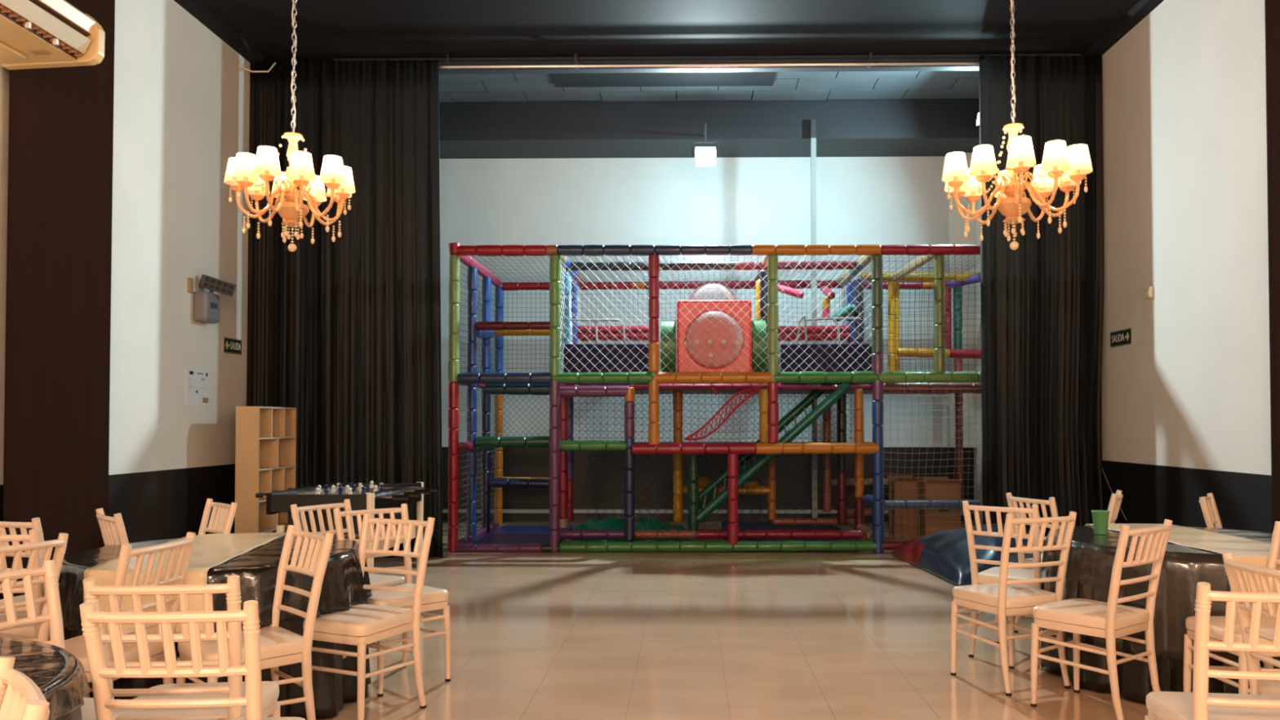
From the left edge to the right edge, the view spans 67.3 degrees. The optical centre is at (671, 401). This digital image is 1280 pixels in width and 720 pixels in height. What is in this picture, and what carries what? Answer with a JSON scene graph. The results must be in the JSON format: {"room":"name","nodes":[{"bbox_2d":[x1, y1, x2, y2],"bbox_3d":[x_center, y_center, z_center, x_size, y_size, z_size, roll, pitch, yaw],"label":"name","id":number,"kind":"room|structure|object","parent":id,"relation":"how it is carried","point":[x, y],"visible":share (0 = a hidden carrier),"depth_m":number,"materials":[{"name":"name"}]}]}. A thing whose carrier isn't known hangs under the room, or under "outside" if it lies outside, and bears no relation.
{"room":"children's party hall","nodes":[
{"label":"children's party hall","id":0,"kind":"room"},
{"bbox_2d":[0,0,249,484],"bbox_3d":[-4.618,-1.639,3.359,0.150,4.250,13.480,0,-1,1],"label":"wall","id":1,"kind":"structure","parent":0,"point":[181,94],"depth_m":8.48,"materials":[{"name":"paint"}]},
{"bbox_2d":[1,0,115,599],"bbox_3d":[-4.406,-1.042,6.954,0.030,5.120,1.141,0,-1,1],"label":"wall panel","id":2,"kind":"object","parent":1,"relation":"hanging from","point":[60,143],"visible":0.71,"depth_m":6.90,"materials":[{"name":"brown wood"}]},
{"bbox_2d":[0,463,235,599],"bbox_3d":[-4.615,0.970,3.300,0.156,0.970,13.480,0,-1,1],"label":"trim","id":3,"kind":"structure","parent":1,"relation":"attached to","point":[170,504],"depth_m":8.45,"materials":[{"name":"black"}]},
{"bbox_2d":[185,367,210,406],"bbox_3d":[-4.440,-0.134,8.998,0.007,0.345,0.440,0,-1,1],"label":"notice","id":4,"kind":"object","parent":1,"relation":"attached to","point":[197,381],"visible":1,"depth_m":8.99,"materials":[{"name":"white paper"}]},
{"bbox_2d":[187,274,235,323],"bbox_3d":[-4.297,-0.969,9.059,0.292,0.446,0.505,0,-1,1],"label":"lamp","id":5,"kind":"object","parent":1,"relation":"attached to","point":[206,304],"visible":1,"depth_m":8.97,"materials":[{"name":"grey plastic"}]},
{"bbox_2d":[173,0,266,62],"bbox_3d":[-4.463,-3.734,3.399,0.160,0.060,13.470,0,-1,1],"label":"trim","id":6,"kind":"structure","parent":1,"relation":"attached to","point":[196,8],"depth_m":9.26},
{"bbox_2d":[223,337,241,355],"bbox_3d":[-4.427,-0.558,9.681,0.010,0.155,0.356,0,-1,1],"label":"exit sign","id":7,"kind":"object","parent":1,"relation":"attached to","point":[233,346],"visible":1,"depth_m":9.66,"materials":[{"name":"green"}]},
{"bbox_2d":[237,62,275,72],"bbox_3d":[-4.255,-3.432,9.859,0.364,0.104,0.121,0,-1,-16],"label":"loose cable","id":8,"kind":"object","parent":1,"relation":"attached to","point":[274,64],"visible":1,"depth_m":9.87,"materials":[{"name":"beige plastic"}]},
{"bbox_2d":[199,0,1140,58],"bbox_3d":[-0.112,-3.824,3.390,9.160,0.120,13.600,0,-1,1],"label":"ceiling","id":9,"kind":"structure","parent":0,"point":[325,28],"depth_m":9.25,"materials":[{"name":"black paint"}]},
{"bbox_2d":[0,0,105,70],"bbox_3d":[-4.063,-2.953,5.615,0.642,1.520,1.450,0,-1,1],"label":"air conditioner","id":10,"kind":"object","parent":9,"relation":"attached to","point":[34,33],"visible":1,"depth_m":6.01,"materials":[{"name":"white plastic"}]},
{"bbox_2d":[0,41,26,59],"bbox_3d":[-4.252,-2.202,5.726,0.260,0.022,0.800,0,-1,1],"label":"grille","id":11,"kind":"object","parent":10,"relation":"attached to","point":[7,51],"depth_m":6.02,"materials":[{"name":"brown plastic"}]},
{"bbox_2d":[223,0,355,251],"bbox_3d":[-2.174,-2.281,5.497,0.690,2.860,0.698,1,-1,-25],"label":"chandelier","id":12,"kind":"object","parent":9,"relation":"hanging from","point":[247,172],"visible":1,"depth_m":5.38,"materials":[{"name":"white glass"}]},
{"bbox_2d":[246,57,333,407],"bbox_3d":[-3.982,-1.001,10.009,0.881,5.185,0.054,0,-1,2],"label":"curtain","id":13,"kind":"object","parent":9,"relation":"hanging from","point":[271,264],"visible":0.39,"depth_m":10.02,"materials":[{"name":"black fabric"}]},
{"bbox_2d":[439,52,978,74],"bbox_3d":[0.204,-3.534,9.980,5.994,0.142,0.102,0,-1,1],"label":"rail","id":14,"kind":"object","parent":9,"relation":"attached to","point":[448,65],"visible":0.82,"depth_m":9.93,"materials":[{"name":"silver metal"}]},
{"bbox_2d":[293,59,443,558],"bbox_3d":[-3.102,-0.964,9.846,1.550,5.105,0.103,0,-1,1],"label":"curtain","id":15,"kind":"object","parent":14,"relation":"hanging from","point":[367,366],"visible":0.83,"depth_m":9.84,"materials":[{"name":"black fabric"}]},
{"bbox_2d":[274,53,1080,62],"bbox_3d":[0.004,-3.590,10.040,8.460,0.023,0.049,0,-1,1],"label":"trim","id":16,"kind":"structure","parent":14,"relation":"attached to","point":[864,56],"depth_m":10.02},
{"bbox_2d":[942,0,1092,249],"bbox_3d":[1.820,-2.265,5.162,0.746,2.908,0.755,0,-1,7],"label":"chandelier","id":17,"kind":"object","parent":9,"relation":"hanging from","point":[1062,167],"visible":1,"depth_m":5.07,"materials":[{"name":"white glass"}]},
{"bbox_2d":[439,156,949,447],"bbox_3d":[-0.090,-1.394,13.514,8.850,4.060,0.150,0,-1,1],"label":"wall","id":18,"kind":"structure","parent":0,"point":[860,200],"depth_m":13.45,"materials":[{"name":"white paint"}]},
{"bbox_2d":[692,122,719,166],"bbox_3d":[0.421,-3.210,12.222,0.336,0.603,0.757,0,-1,1],"label":"light","id":19,"kind":"object","parent":18,"relation":"attached to","point":[704,156],"visible":1,"depth_m":11.88,"materials":[{"name":"grey"}]},
{"bbox_2d":[441,447,973,523],"bbox_3d":[-0.090,1.161,13.453,8.850,1.050,0.156,0,-1,1],"label":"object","id":20,"kind":"structure","parent":18,"relation":"attached to","point":[534,462],"depth_m":13.38,"materials":[{"name":"black"}]},
{"bbox_2d":[442,509,974,513],"bbox_3d":[-0.091,1.528,13.359,8.550,0.050,0.013,0,-1,1],"label":"trim","id":21,"kind":"structure","parent":18,"relation":"attached to","point":[530,511],"depth_m":13.36,"materials":[{"name":"grey"}]},
{"bbox_2d":[439,98,979,159],"bbox_3d":[-0.098,-3.688,13.126,8.550,0.510,1.030,0,-1,1],"label":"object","id":22,"kind":"structure","parent":18,"relation":"attached to","point":[921,127],"depth_m":12.63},
{"bbox_2d":[947,152,977,447],"bbox_3d":[4.017,-1.399,13.277,0.330,4.060,0.179,0,-1,1],"label":"wall","id":23,"kind":"structure","parent":18,"relation":"attached to","point":[957,225],"depth_m":13.19,"materials":[{"name":"paint"}]},
{"bbox_2d":[439,71,979,102],"bbox_3d":[-0.119,-4.005,11.923,8.850,0.170,3.450,0,-1,1],"label":"ceiling","id":24,"kind":"structure","parent":0,"point":[858,85],"depth_m":12.06,"materials":[{"name":"black paint"}]},
{"bbox_2d":[976,112,979,126],"bbox_3d":[3.596,-3.582,11.037,0.120,0.813,0.231,0,-1,-14],"label":"light","id":25,"kind":"object","parent":24,"relation":"hanging from","point":[978,117],"visible":0.2,"depth_m":11.08,"materials":[{"name":"grey"}]},
{"bbox_2d":[315,522,1147,719],"bbox_3d":[-0.083,1.544,4.983,9.160,0.100,17.329,0,-1,1],"label":"floor","id":26,"kind":"structure","parent":0,"point":[730,635],"depth_m":5.89,"materials":[{"name":"brown tile"}]},
{"bbox_2d":[0,517,45,613],"bbox_3d":[-3.216,1.032,4.930,0.443,0.924,0.517,0,-1,18],"label":"banquet chair","id":27,"kind":"object","parent":26,"relation":"on","point":[36,522],"visible":0.2,"depth_m":4.68,"materials":[{"name":"beige paint"}]},
{"bbox_2d":[0,595,26,606],"bbox_3d":[-3.200,1.034,4.979,0.428,0.058,0.413,0,-1,18],"label":"seat cushion","id":28,"kind":"object","parent":27,"relation":"on","point":[22,597],"depth_m":4.87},
{"bbox_2d":[0,656,49,719],"bbox_3d":[-1.353,0.957,1.585,0.517,0.924,0.443,1,-2,-41],"label":"banquet chair","id":29,"kind":"object","parent":26,"relation":"on","point":[20,698],"visible":1,"depth_m":1.79,"materials":[{"name":"beige paint"}]},
{"bbox_2d":[0,528,50,640],"bbox_3d":[-2.970,1.020,4.371,0.443,0.924,0.517,0,-1,0],"label":"banquet chair","id":30,"kind":"object","parent":26,"relation":"on","point":[32,630],"visible":0.32,"depth_m":4.19,"materials":[{"name":"beige paint"}]},
{"bbox_2d":[0,611,49,637],"bbox_3d":[-2.970,1.022,4.423,0.428,0.058,0.413,0,-1,0],"label":"seat cushion","id":31,"kind":"object","parent":30,"relation":"on","point":[32,630],"depth_m":4.22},
{"bbox_2d":[0,533,68,642],"bbox_3d":[-2.822,1.009,3.883,0.517,0.924,0.443,0,-1,19],"label":"banquet chair","id":32,"kind":"object","parent":26,"relation":"on","point":[60,544],"visible":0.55,"depth_m":3.93,"materials":[{"name":"beige paint"}]},
{"bbox_2d":[0,632,39,641],"bbox_3d":[-2.871,1.010,3.900,0.413,0.058,0.428,0,-1,19],"label":"seat cushion","id":33,"kind":"object","parent":32,"relation":"on","point":[2,635],"depth_m":4.01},
{"bbox_2d":[0,560,128,719],"bbox_3d":[-1.949,0.988,2.952,0.517,0.924,0.443,0,-1,19],"label":"banquet chair","id":34,"kind":"object","parent":26,"relation":"on","point":[54,616],"visible":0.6,"depth_m":3.15,"materials":[{"name":"beige paint"}]},
{"bbox_2d":[80,697,128,719],"bbox_3d":[-1.900,0.988,2.935,0.413,0.058,0.428,0,-1,19],"label":"seat cushion","id":35,"kind":"object","parent":34,"relation":"on","point":[88,711],"depth_m":2.98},
{"bbox_2d":[95,507,128,546],"bbox_3d":[-2.801,1.038,5.192,0.517,0.924,0.443,1,-2,-42],"label":"banquet chair","id":36,"kind":"object","parent":26,"relation":"on","point":[113,529],"visible":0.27,"depth_m":4.95,"materials":[{"name":"beige paint"}]},
{"bbox_2d":[64,532,195,699],"bbox_3d":[-2.275,1.008,3.865,0.517,0.924,0.443,0,-1,6],"label":"banquet chair","id":37,"kind":"object","parent":26,"relation":"on","point":[76,646],"visible":0.45,"depth_m":3.84,"materials":[{"name":"beige paint"}]},
{"bbox_2d":[64,635,164,671],"bbox_3d":[-2.326,1.009,3.870,0.413,0.058,0.428,0,-1,6],"label":"seat cushion","id":38,"kind":"object","parent":37,"relation":"on","point":[76,646],"depth_m":3.83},
{"bbox_2d":[82,574,279,719],"bbox_3d":[-1.546,0.990,3.079,0.443,0.924,0.517,0,-1,-6],"label":"banquet chair","id":39,"kind":"object","parent":26,"relation":"on","point":[234,687],"visible":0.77,"depth_m":2.90,"materials":[{"name":"beige paint"}]},
{"bbox_2d":[115,680,279,719],"bbox_3d":[-1.552,0.992,3.131,0.428,0.058,0.413,0,-1,-6],"label":"seat cushion","id":40,"kind":"object","parent":39,"relation":"on","point":[270,690],"depth_m":3.00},
{"bbox_2d":[79,600,305,719],"bbox_3d":[-1.303,0.981,2.680,0.443,0.924,0.517,0,-1,-3],"label":"banquet chair","id":41,"kind":"object","parent":26,"relation":"on","point":[91,619],"visible":1,"depth_m":2.47,"materials":[{"name":"beige paint"}]},
{"bbox_2d":[177,716,305,719],"bbox_3d":[-1.306,0.983,2.731,0.428,0.058,0.413,0,-1,-3],"label":"seat cushion","id":42,"kind":"object","parent":41,"relation":"on","point":[271,717],"depth_m":2.91,"materials":[{"name":"beige fabric"}]},
{"bbox_2d":[198,498,237,534],"bbox_3d":[-2.851,1.047,5.570,0.517,0.924,0.443,1,-2,-44],"label":"banquet chair","id":43,"kind":"object","parent":26,"relation":"on","point":[222,523],"visible":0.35,"depth_m":5.76,"materials":[{"name":"beige paint"}]},
{"bbox_2d":[176,524,333,719],"bbox_3d":[-1.746,1.012,4.036,0.517,0.924,0.443,1,-2,-43],"label":"banquet chair","id":44,"kind":"object","parent":26,"relation":"on","point":[279,646],"visible":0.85,"depth_m":4.00,"materials":[{"name":"beige paint"}]},
{"bbox_2d":[177,626,302,662],"bbox_3d":[-1.784,1.012,4.000,0.413,0.058,0.428,1,-2,-43],"label":"seat cushion","id":45,"kind":"object","parent":44,"relation":"on","point":[277,644],"depth_m":3.93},
{"bbox_2d":[234,406,296,533],"bbox_3d":[-3.960,0.823,9.384,0.220,1.540,0.860,0,-1,1],"label":"cube shelf","id":46,"kind":"object","parent":26,"relation":"on","point":[265,451],"visible":0.62,"depth_m":9.23,"materials":[{"name":"beige wood"}]},
{"bbox_2d":[255,480,439,576],"bbox_3d":[-2.561,1.108,7.673,1.210,0.892,1.360,0,-1,1],"label":"table","id":47,"kind":"object","parent":26,"relation":"on","point":[371,495],"visible":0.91,"depth_m":7.16,"materials":[{"name":"black"}]},
{"bbox_2d":[290,498,404,644],"bbox_3d":[-1.863,1.046,5.539,0.517,0.924,0.443,-1,-1,26],"label":"banquet chair","id":48,"kind":"object","parent":26,"relation":"on","point":[375,580],"visible":0.28,"depth_m":5.58,"materials":[{"name":"beige paint"}]},
{"bbox_2d":[368,573,404,585],"bbox_3d":[-1.817,1.046,5.517,0.413,0.058,0.428,-1,-1,26],"label":"seat cushion","id":49,"kind":"object","parent":48,"relation":"on","point":[375,580],"depth_m":5.53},
{"bbox_2d":[302,514,435,719],"bbox_3d":[-1.459,1.024,4.577,0.443,0.924,0.517,-1,-1,25],"label":"banquet chair","id":50,"kind":"object","parent":26,"relation":"on","point":[360,626],"visible":0.92,"depth_m":4.57,"materials":[{"name":"beige paint"}]},
{"bbox_2d":[302,604,414,636],"bbox_3d":[-1.481,1.024,4.531,0.428,0.058,0.413,-1,-1,25],"label":"seat cushion","id":51,"kind":"object","parent":50,"relation":"on","point":[362,620],"depth_m":4.40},
{"bbox_2d":[333,503,450,697],"bbox_3d":[-1.514,1.038,5.181,0.517,0.924,0.443,-1,-2,44],"label":"banquet chair","id":52,"kind":"object","parent":26,"relation":"on","point":[433,598],"visible":0.53,"depth_m":5.14,"materials":[{"name":"beige paint"}]},
{"bbox_2d":[366,582,448,607],"bbox_3d":[-1.477,1.038,5.145,0.413,0.058,0.428,-1,-2,44],"label":"seat cushion","id":53,"kind":"object","parent":52,"relation":"on","point":[432,597],"depth_m":5.04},
{"bbox_2d":[470,533,561,544],"bbox_3d":[-1.777,1.603,11.014,0.941,0.045,1.270,0,-1,1],"label":"play mat","id":54,"kind":"object","parent":26,"relation":"on","point":[490,538],"visible":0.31,"depth_m":11.11,"materials":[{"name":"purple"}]},
{"bbox_2d":[489,524,573,533],"bbox_3d":[-1.757,1.628,12.114,0.941,0.045,0.870,0,-1,1],"label":"play mat","id":55,"kind":"object","parent":26,"relation":"on","point":[504,528],"visible":0.63,"depth_m":12.05,"materials":[{"name":"blue plastic"}]},
{"bbox_2d":[569,515,690,542],"bbox_3d":[-0.482,1.477,11.104,1.398,0.299,0.816,0,-1,1],"label":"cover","id":56,"kind":"object","parent":26,"relation":"on","point":[609,523],"visible":0.53,"depth_m":10.89,"materials":[{"name":"teal plastic"}]},
{"bbox_2d":[447,242,982,553],"bbox_3d":[0.851,-0.019,11.470,6.494,3.343,2.494,0,-1,1],"label":"playground structure","id":57,"kind":"object","parent":26,"relation":"on","point":[720,349],"visible":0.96,"depth_m":10.69,"materials":[{"name":"multicoloured plastic"}]},
{"bbox_2d":[721,521,858,551],"bbox_3d":[1.341,1.587,11.420,1.428,0.095,2.150,0,-1,1],"label":"play mat","id":58,"kind":"object","parent":26,"relation":"on","point":[751,526],"visible":0.3,"depth_m":11.78,"materials":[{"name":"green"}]},
{"bbox_2d":[810,119,817,518],"bbox_3d":[1.843,-1.003,12.455,0.068,5.330,0.062,0,-1,1],"label":"pipe","id":59,"kind":"object","parent":26,"relation":"on","point":[813,122],"visible":0.68,"depth_m":12.45,"materials":[{"name":"grey metal"}]},
{"bbox_2d":[886,475,923,535],"bbox_3d":[2.910,1.295,12.005,0.331,0.715,0.542,0,-1,1],"label":"cardboard box","id":60,"kind":"object","parent":26,"relation":"on","point":[910,487],"visible":0.59,"depth_m":11.83,"materials":[{"name":"brown cardboard"}]},
{"bbox_2d":[915,476,962,536],"bbox_3d":[3.220,1.283,11.599,0.414,0.720,0.542,0,-1,-2],"label":"cardboard box","id":61,"kind":"object","parent":26,"relation":"on","point":[942,522],"visible":0.64,"depth_m":11.42,"materials":[{"name":"brown cardboard"}]},
{"bbox_2d":[891,523,1044,586],"bbox_3d":[3.025,1.357,9.090,1.344,0.435,2.006,0,-1,-3],"label":"bean bag","id":62,"kind":"object","parent":26,"relation":"on","point":[944,554],"visible":0.34,"depth_m":8.64,"materials":[{"name":"blue leather"}]},
{"bbox_2d":[962,500,1041,667],"bbox_3d":[2.036,1.050,5.709,0.443,0.924,0.517,-1,-2,40],"label":"banquet chair","id":63,"kind":"object","parent":26,"relation":"on","point":[991,575],"visible":0.56,"depth_m":5.63,"materials":[{"name":"beige paint"}]},
{"bbox_2d":[977,566,1034,587],"bbox_3d":[2.069,1.052,5.748,0.428,0.058,0.413,-1,-2,40],"label":"seat cushion","id":64,"kind":"object","parent":63,"relation":"on","point":[991,575],"depth_m":5.68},
{"bbox_2d":[950,511,1076,696],"bbox_3d":[1.816,1.037,5.122,0.443,0.924,0.517,0,-1,-21],"label":"banquet chair","id":65,"kind":"object","parent":26,"relation":"on","point":[1004,598],"visible":0.95,"depth_m":4.99,"materials":[{"name":"beige paint"}]},
{"bbox_2d":[952,582,1057,608],"bbox_3d":[1.798,1.039,5.171,0.428,0.058,0.413,0,-1,-21],"label":"seat cushion","id":66,"kind":"object","parent":65,"relation":"on","point":[985,595],"depth_m":5.05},
{"bbox_2d":[1005,492,1060,632],"bbox_3d":[2.510,1.062,6.230,0.517,0.924,0.443,0,-1,-19],"label":"banquet chair","id":67,"kind":"object","parent":26,"relation":"on","point":[1011,500],"visible":0.31,"depth_m":6.22,"materials":[{"name":"beige paint"}]},
{"bbox_2d":[1022,557,1042,569],"bbox_3d":[2.558,1.063,6.247,0.413,0.058,0.428,0,-1,-19],"label":"seat cushion","id":68,"kind":"object","parent":67,"relation":"on","point":[1027,560],"depth_m":6.30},
{"bbox_2d":[1040,489,1123,557],"bbox_3d":[2.797,1.069,6.554,0.517,0.924,0.443,-1,-1,29],"label":"banquet chair","id":69,"kind":"object","parent":26,"relation":"on","point":[1116,499],"visible":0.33,"depth_m":6.31,"materials":[{"name":"beige paint"}]},
{"bbox_2d":[1030,519,1172,719],"bbox_3d":[2.072,1.026,4.627,0.443,0.924,0.517,1,-2,-38],"label":"banquet chair","id":70,"kind":"object","parent":26,"relation":"on","point":[1110,620],"visible":0.98,"depth_m":4.53,"materials":[{"name":"beige paint"}]},
{"bbox_2d":[1032,598,1149,629],"bbox_3d":[2.040,1.027,4.667,0.428,0.058,0.413,1,-2,-38],"label":"seat cushion","id":71,"kind":"object","parent":70,"relation":"on","point":[1071,613],"depth_m":4.57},
{"bbox_2d":[1199,493,1222,528],"bbox_3d":[3.626,1.058,6.047,0.517,0.924,0.443,-1,-2,35],"label":"banquet chair","id":72,"kind":"object","parent":26,"relation":"on","point":[1209,508],"visible":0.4,"depth_m":6.26,"materials":[{"name":"beige paint"}]},
{"bbox_2d":[1144,582,1279,719],"bbox_3d":[1.761,0.988,2.951,0.443,0.924,0.517,0,-1,7],"label":"banquet chair","id":73,"kind":"object","parent":26,"relation":"on","point":[1197,704],"visible":1,"depth_m":2.79,"materials":[{"name":"beige paint"}]},
{"bbox_2d":[1146,691,1279,719],"bbox_3d":[1.768,0.989,3.002,0.428,0.058,0.413,0,-1,7],"label":"seat cushion","id":74,"kind":"object","parent":73,"relation":"on","point":[1161,705],"depth_m":3.03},
{"bbox_2d":[1182,520,1279,693],"bbox_3d":[2.643,1.018,4.279,0.517,0.924,0.443,0,-1,-4],"label":"banquet chair","id":75,"kind":"object","parent":26,"relation":"on","point":[1216,624],"visible":0.48,"depth_m":4.38,"materials":[{"name":"beige paint"}]},
{"bbox_2d":[1185,616,1275,644],"bbox_3d":[2.592,1.018,4.275,0.413,0.058,0.428,0,-1,-4],"label":"seat cushion","id":76,"kind":"object","parent":75,"relation":"on","point":[1216,623],"depth_m":4.25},
{"bbox_2d":[1222,551,1279,697],"bbox_3d":[2.224,0.994,3.233,0.517,0.924,0.443,0,-1,-4],"label":"banquet chair","id":77,"kind":"object","parent":26,"relation":"on","point":[1233,568],"visible":0.78,"depth_m":3.35,"materials":[{"name":"beige paint"}]},
{"bbox_2d":[1257,680,1279,697],"bbox_3d":[2.275,0.995,3.237,0.413,0.058,0.428,0,-1,-4],"label":"seat cushion","id":78,"kind":"object","parent":77,"relation":"on","point":[1269,687],"depth_m":3.33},
{"bbox_3d":[2.792,1.130,5.248,1.320,0.740,1.320,0,-1,1],"label":"round table","id":79,"kind":"object","parent":26,"relation":"on","visible":0},
{"bbox_2d":[1040,537,1279,703],"bbox_3d":[2.792,1.120,5.247,1.455,0.735,1.474,0,-1,1],"label":"tablecloth","id":80,"kind":"object","parent":79,"relation":"on","point":[1134,676],"visible":0.21,"depth_m":4.76,"materials":[{"name":"black fabric"}]},
{"bbox_2d":[1041,525,1279,662],"bbox_3d":[2.794,1.004,5.251,1.484,0.521,1.476,1,-1,-27],"label":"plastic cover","id":81,"kind":"object","parent":80,"relation":"on","point":[1180,574],"visible":0.42,"depth_m":4.73,"materials":[{"name":"grey plastic"}]},
{"bbox_2d":[1091,510,1110,534],"bbox_3d":[2.425,0.682,5.429,0.100,0.130,0.100,0,-1,1],"label":"plastic cup","id":82,"kind":"object","parent":81,"relation":"on","point":[1100,517],"visible":1,"depth_m":5.40,"materials":[{"name":"green plastic"}]},
{"bbox_2d":[1084,523,1279,616],"bbox_3d":[2.858,0.891,5.250,0.521,0.303,1.522,0,-1,-3],"label":"table runner","id":83,"kind":"object","parent":81,"relation":"on","point":[1246,550],"visible":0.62,"depth_m":4.97,"materials":[{"name":"beige fabric"}]},
{"bbox_2d":[973,199,982,524],"bbox_3d":[4.229,-0.910,11.702,0.150,5.110,3.300,0,-1,1],"label":"wall","id":84,"kind":"structure","parent":0,"point":[977,451],"depth_m":13.09,"materials":[{"name":"paint"}]},
{"bbox_2d":[1080,54,1102,466],"bbox_3d":[0.005,-1.002,10.067,9.160,5.220,0.120,0,-1,1],"label":"wall","id":85,"kind":"structure","parent":0,"point":[1081,55],"depth_m":9.90,"materials":[{"name":"black"}]},
{"bbox_2d":[1101,0,1271,475],"bbox_3d":[4.391,-1.643,3.202,0.150,4.250,13.480,0,-1,1],"label":"wall","id":86,"kind":"structure","parent":0,"point":[1184,128],"depth_m":8.16,"materials":[{"name":"paint"}]},
{"bbox_2d":[978,54,1104,537],"bbox_3d":[3.769,-0.976,9.758,1.265,5.125,0.110,0,-1,-1],"label":"curtain","id":87,"kind":"object","parent":86,"relation":"hanging from","point":[1042,300],"visible":0.73,"depth_m":9.76,"materials":[{"name":"black fabric"}]},
{"bbox_2d":[1101,466,1126,519],"bbox_3d":[4.391,0.844,9.612,0.015,0.614,0.742,0,-1,3],"label":"cable","id":88,"kind":"object","parent":86,"relation":"attached to","point":[1101,466],"visible":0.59,"depth_m":9.61,"materials":[{"name":"grey plastic"}]},
{"bbox_2d":[1110,328,1131,347],"bbox_3d":[4.420,-0.626,9.463,0.010,0.155,0.437,0,-1,1],"label":"exit sign","id":89,"kind":"object","parent":86,"relation":"attached to","point":[1122,337],"visible":1,"depth_m":9.44,"materials":[{"name":"green"}]},
{"bbox_2d":[1083,0,1164,56],"bbox_3d":[4.236,-3.742,3.247,0.160,0.050,13.470,0,-1,1],"label":"trim","id":90,"kind":"structure","parent":86,"relation":"attached to","point":[1143,8],"depth_m":9.21,"materials":[{"name":"black paint"}]},
{"bbox_2d":[1144,286,1153,298],"bbox_3d":[4.398,-1.004,8.860,0.033,0.100,0.120,0,-1,1],"label":"wall thermostat","id":91,"kind":"object","parent":86,"relation":"attached to","point":[1148,291],"visible":1,"depth_m":8.82,"materials":[{"name":"beige plastic"}]},
{"bbox_2d":[1102,460,1271,533],"bbox_3d":[4.388,0.952,3.143,0.156,1.000,13.480,0,-1,1],"label":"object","id":92,"kind":"structure","parent":86,"relation":"attached to","point":[1153,494],"depth_m":8.22,"materials":[{"name":"black"}]},
{"bbox_2d":[1264,0,1279,533],"bbox_3d":[4.302,-1.055,6.391,0.028,5.120,1.080,0,-1,1],"label":"curtain","id":93,"kind":"object","parent":86,"relation":"hanging from","point":[1272,7],"visible":0.88,"depth_m":6.86,"materials":[{"name":"brown fabric"}]},
{"bbox_3d":[-2.247,1.119,4.756,1.280,0.740,1.280,0,-1,1],"label":"round table","id":94,"kind":"object","parent":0,"visible":0},
{"bbox_2d":[63,547,370,719],"bbox_3d":[-2.238,1.109,4.751,1.432,0.735,1.442,0,-1,1],"label":"tablecloth","id":95,"kind":"object","parent":94,"relation":"on","point":[331,691],"visible":0.11,"depth_m":4.45,"materials":[{"name":"black fabric"}]},
{"bbox_2d":[57,534,372,632],"bbox_3d":[-2.249,0.873,4.758,1.440,0.281,1.442,-1,-2,34],"label":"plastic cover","id":96,"kind":"object","parent":95,"relation":"on","point":[344,581],"visible":0.48,"depth_m":4.35,"materials":[{"name":"black plastic"}]},
{"bbox_2d":[83,532,286,634],"bbox_3d":[-2.338,0.865,4.748,0.521,0.273,1.469,0,-1,-8],"label":"table runner","id":97,"kind":"object","parent":96,"relation":"on","point":[209,550],"visible":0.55,"depth_m":4.21,"materials":[{"name":"beige fabric"}]},
{"bbox_3d":[-2.122,1.061,2.174,1.260,0.740,1.260,0,-1,1],"label":"round table","id":98,"kind":"object","parent":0,"visible":0},
{"bbox_2d":[50,671,82,719],"bbox_3d":[-2.115,1.050,2.176,1.414,0.735,1.426,0,-1,1],"label":"tablecloth","id":99,"kind":"object","parent":98,"relation":"on","point":[76,714],"visible":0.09,"depth_m":2.43,"materials":[{"name":"black fabric"}]},
{"bbox_2d":[0,637,89,719],"bbox_3d":[-2.123,0.724,2.185,1.358,0.101,1.362,0,-1,-13],"label":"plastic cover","id":100,"kind":"object","parent":99,"relation":"on","point":[46,664],"visible":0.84,"depth_m":2.47,"materials":[{"name":"black"}]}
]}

